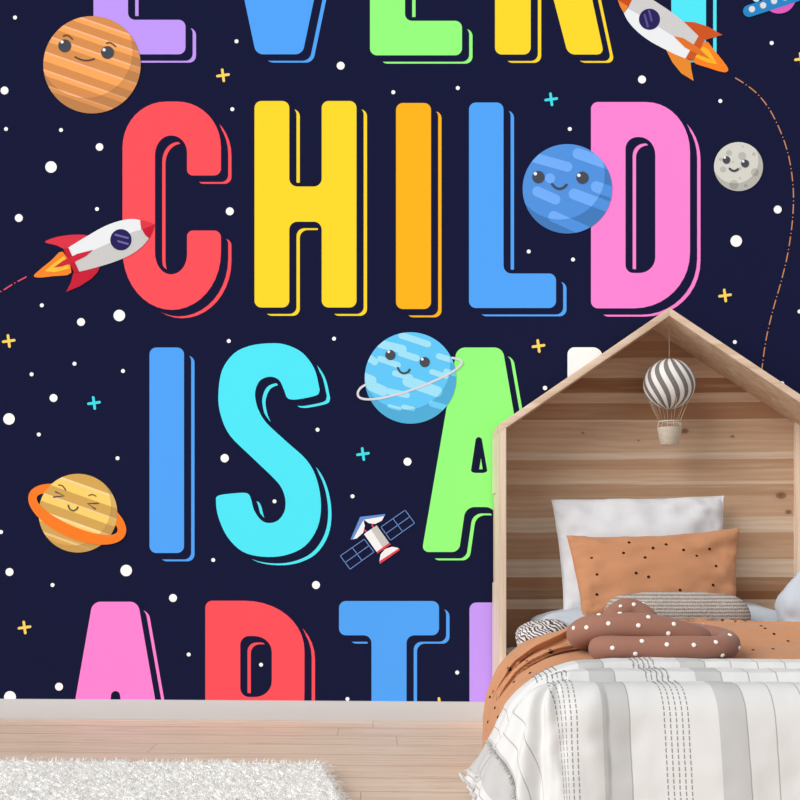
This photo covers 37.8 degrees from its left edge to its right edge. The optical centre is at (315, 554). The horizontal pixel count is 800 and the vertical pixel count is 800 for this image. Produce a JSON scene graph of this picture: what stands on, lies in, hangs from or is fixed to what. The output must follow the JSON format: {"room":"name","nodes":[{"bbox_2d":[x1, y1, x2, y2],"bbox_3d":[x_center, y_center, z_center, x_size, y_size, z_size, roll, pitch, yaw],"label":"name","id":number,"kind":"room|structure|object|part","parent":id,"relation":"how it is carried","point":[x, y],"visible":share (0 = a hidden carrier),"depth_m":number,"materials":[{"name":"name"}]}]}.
{"room":"bedroom","nodes":[
{"label":"bedroom","id":0,"kind":"room"},
{"bbox_2d":[0,719,482,799],"bbox_3d":[0.172,0.540,1.463,6.600,0.050,4.500,0,0,3],"label":"floor","id":1,"kind":"structure","parent":0,"point":[373,760],"depth_m":3.13,"materials":[{"name":"brown wood"}]},
{"bbox_2d":[0,756,351,799],"bbox_3d":[-0.731,0.497,2.248,1.821,0.034,1.146,0,0,3],"label":"shag rug","id":2,"kind":"object","parent":1,"relation":"on","point":[24,779],"visible":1,"depth_m":2.54,"materials":[{"name":"white carpet"}]},
{"bbox_2d":[492,308,799,676],"bbox_3d":[1.001,-0.099,2.956,0.974,1.228,1.222,0,0,3],"label":"headboard","id":3,"kind":"object","parent":1,"relation":"on","point":[593,435],"visible":0.45,"depth_m":3.55,"materials":[{"name":"brown wood"}]},
{"bbox_2d":[506,647,515,655],"bbox_3d":[1.001,0.364,2.963,0.926,0.168,1.176,0,0,3],"label":"mattress","id":4,"kind":"object","parent":3,"relation":"on","point":[508,650],"visible":0.06,"depth_m":3.48,"materials":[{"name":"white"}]},
{"bbox_2d":[515,619,568,645],"bbox_3d":[0.637,0.227,3.233,0.161,0.099,0.203,0,0,3],"label":"cushion","id":5,"kind":"object","parent":4,"relation":"on","point":[532,629],"visible":0.44,"depth_m":3.17,"materials":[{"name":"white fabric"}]},
{"bbox_2d":[482,618,799,748],"bbox_3d":[0.991,0.352,2.770,1.211,0.383,0.734,0,0,3],"label":"duvet","id":6,"kind":"object","parent":4,"relation":"on","point":[758,639],"visible":0.23,"depth_m":2.90,"materials":[{"name":"orange fabric"}]},
{"bbox_2d":[459,656,799,799],"bbox_3d":[0.990,0.372,2.398,1.351,0.292,0.481,0,0,3],"label":"throw blanket","id":7,"kind":"object","parent":6,"relation":"on","point":[639,728],"visible":1,"depth_m":2.28,"materials":[{"name":"fabric"}]},
{"bbox_2d":[566,598,740,658],"bbox_3d":[0.796,0.176,2.753,0.400,0.142,0.244,0,0,3],"label":"cushion","id":8,"kind":"object","parent":6,"relation":"on","point":[628,627],"visible":0.98,"depth_m":2.67,"materials":[{"name":"brown fabric"}]},
{"bbox_2d":[529,602,776,624],"bbox_3d":[1.000,0.214,3.358,0.733,0.159,0.338,0,0,3],"label":"pillow","id":9,"kind":"object","parent":4,"relation":"on","point":[758,613],"visible":0.09,"depth_m":3.27,"materials":[{"name":"fabric"}]},
{"bbox_2d":[551,496,723,609],"bbox_3d":[0.965,0.003,3.459,0.513,0.362,0.152,0,0,3],"label":"pillow","id":10,"kind":"object","parent":9,"relation":"on","point":[684,515],"visible":0.5,"depth_m":3.44,"materials":[{"name":"white fabric"}]},
{"bbox_2d":[567,528,738,615],"bbox_3d":[0.970,0.056,3.306,0.493,0.270,0.153,0,0,3],"label":"pillow","id":11,"kind":"object","parent":9,"relation":"on","point":[606,568],"visible":0.73,"depth_m":3.27,"materials":[{"name":"orange fabric"}]},
{"bbox_2d":[604,591,750,620],"bbox_3d":[0.977,0.158,3.146,0.394,0.120,0.115,0,0,3],"label":"bolster","id":12,"kind":"object","parent":4,"relation":"on","point":[685,604],"visible":0.37,"depth_m":3.10,"materials":[{"name":"beige fabric"}]},
{"bbox_2d":[774,569,799,621],"bbox_3d":[1.372,0.135,3.124,0.264,0.258,0.148,0,0,3],"label":"cushion","id":13,"kind":"object","parent":4,"relation":"on","point":[787,603],"visible":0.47,"depth_m":3.09,"materials":[{"name":"white fabric"}]},
{"bbox_2d":[643,325,695,445],"bbox_3d":[1.040,-0.501,3.423,0.148,0.355,0.148,0,0,3],"label":"balloon","id":14,"kind":"object","parent":3,"relation":"hanging from","point":[669,383],"visible":1,"depth_m":3.38,"materials":[{"name":"fabric"}]},
{"bbox_3d":[1.040,-0.627,3.423,0.002,0.103,0.002,0,0,-12],"label":"hanging cord","id":15,"kind":"part","parent":14,"relation":"part of","materials":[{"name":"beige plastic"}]},
{"bbox_2d":[657,420,681,445],"bbox_3d":[1.041,-0.359,3.423,0.072,0.070,0.072,0,0,3],"label":"basket","id":16,"kind":"object","parent":14,"relation":"on","point":[668,435],"depth_m":3.40,"materials":[{"name":"beige"}]},
{"bbox_3d":[0.280,-0.810,3.671,6.600,2.750,0.120,0,0,3],"label":"wall","id":17,"kind":"structure","parent":0,"visible":0},
{"bbox_2d":[0,699,484,721],"bbox_3d":[0.276,0.484,3.604,6.600,0.062,0.014,0,0,3],"label":"baseboard","id":18,"kind":"structure","parent":17,"relation":"attached to","point":[127,709],"depth_m":3.62,"materials":[{"name":"grey paint"}]},
{"bbox_2d":[0,0,799,701],"bbox_3d":[0.240,-0.951,3.610,6.557,2.930,0.004,0,0,3],"label":"wall mural","id":19,"kind":"object","parent":17,"relation":"attached to","point":[279,278],"visible":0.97,"depth_m":3.62,"materials":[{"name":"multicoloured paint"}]},
{"bbox_3d":[0.129,-0.003,3.615,0.106,0.096,0.001,0,0,3],"label":"solar panel","id":20,"kind":"part","parent":19,"relation":"part of","materials":[{"name":"blue paper"}]},
{"bbox_3d":[0.130,-0.083,3.615,0.045,0.071,0.001,0,0,3],"label":"dish","id":21,"kind":"part","parent":19,"relation":"part of","materials":[{"name":"white paint"}]},
{"bbox_3d":[0.177,-0.112,3.612,0.078,0.031,0.001,0,0,3],"label":"dish","id":22,"kind":"part","parent":19,"relation":"part of","materials":[{"name":"white paint"}]},
{"bbox_3d":[0.229,0.001,3.610,0.064,0.054,0.001,0,0,3],"label":"dish","id":23,"kind":"part","parent":19,"relation":"part of","materials":[{"name":"white paint"}]},
{"bbox_3d":[0.255,-0.092,3.609,0.106,0.096,0.001,0,0,3],"label":"solar panel","id":24,"kind":"part","parent":19,"relation":"part of","materials":[{"name":"blue paper"}]},
{"bbox_2d":[749,6,754,12],"bbox_3d":[1.333,-1.668,3.555,0.020,0.020,0.001,0,0,3],"label":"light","id":25,"kind":"object","parent":19,"relation":"attached to","point":[751,8],"depth_m":3.56,"materials":[{"name":"white paint"}]},
{"bbox_2d":[760,2,765,8],"bbox_3d":[1.367,-1.679,3.554,0.020,0.020,0.001,0,0,3],"label":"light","id":26,"kind":"object","parent":19,"relation":"attached to","point":[762,4],"depth_m":3.55,"materials":[{"name":"white paint"}]}
]}

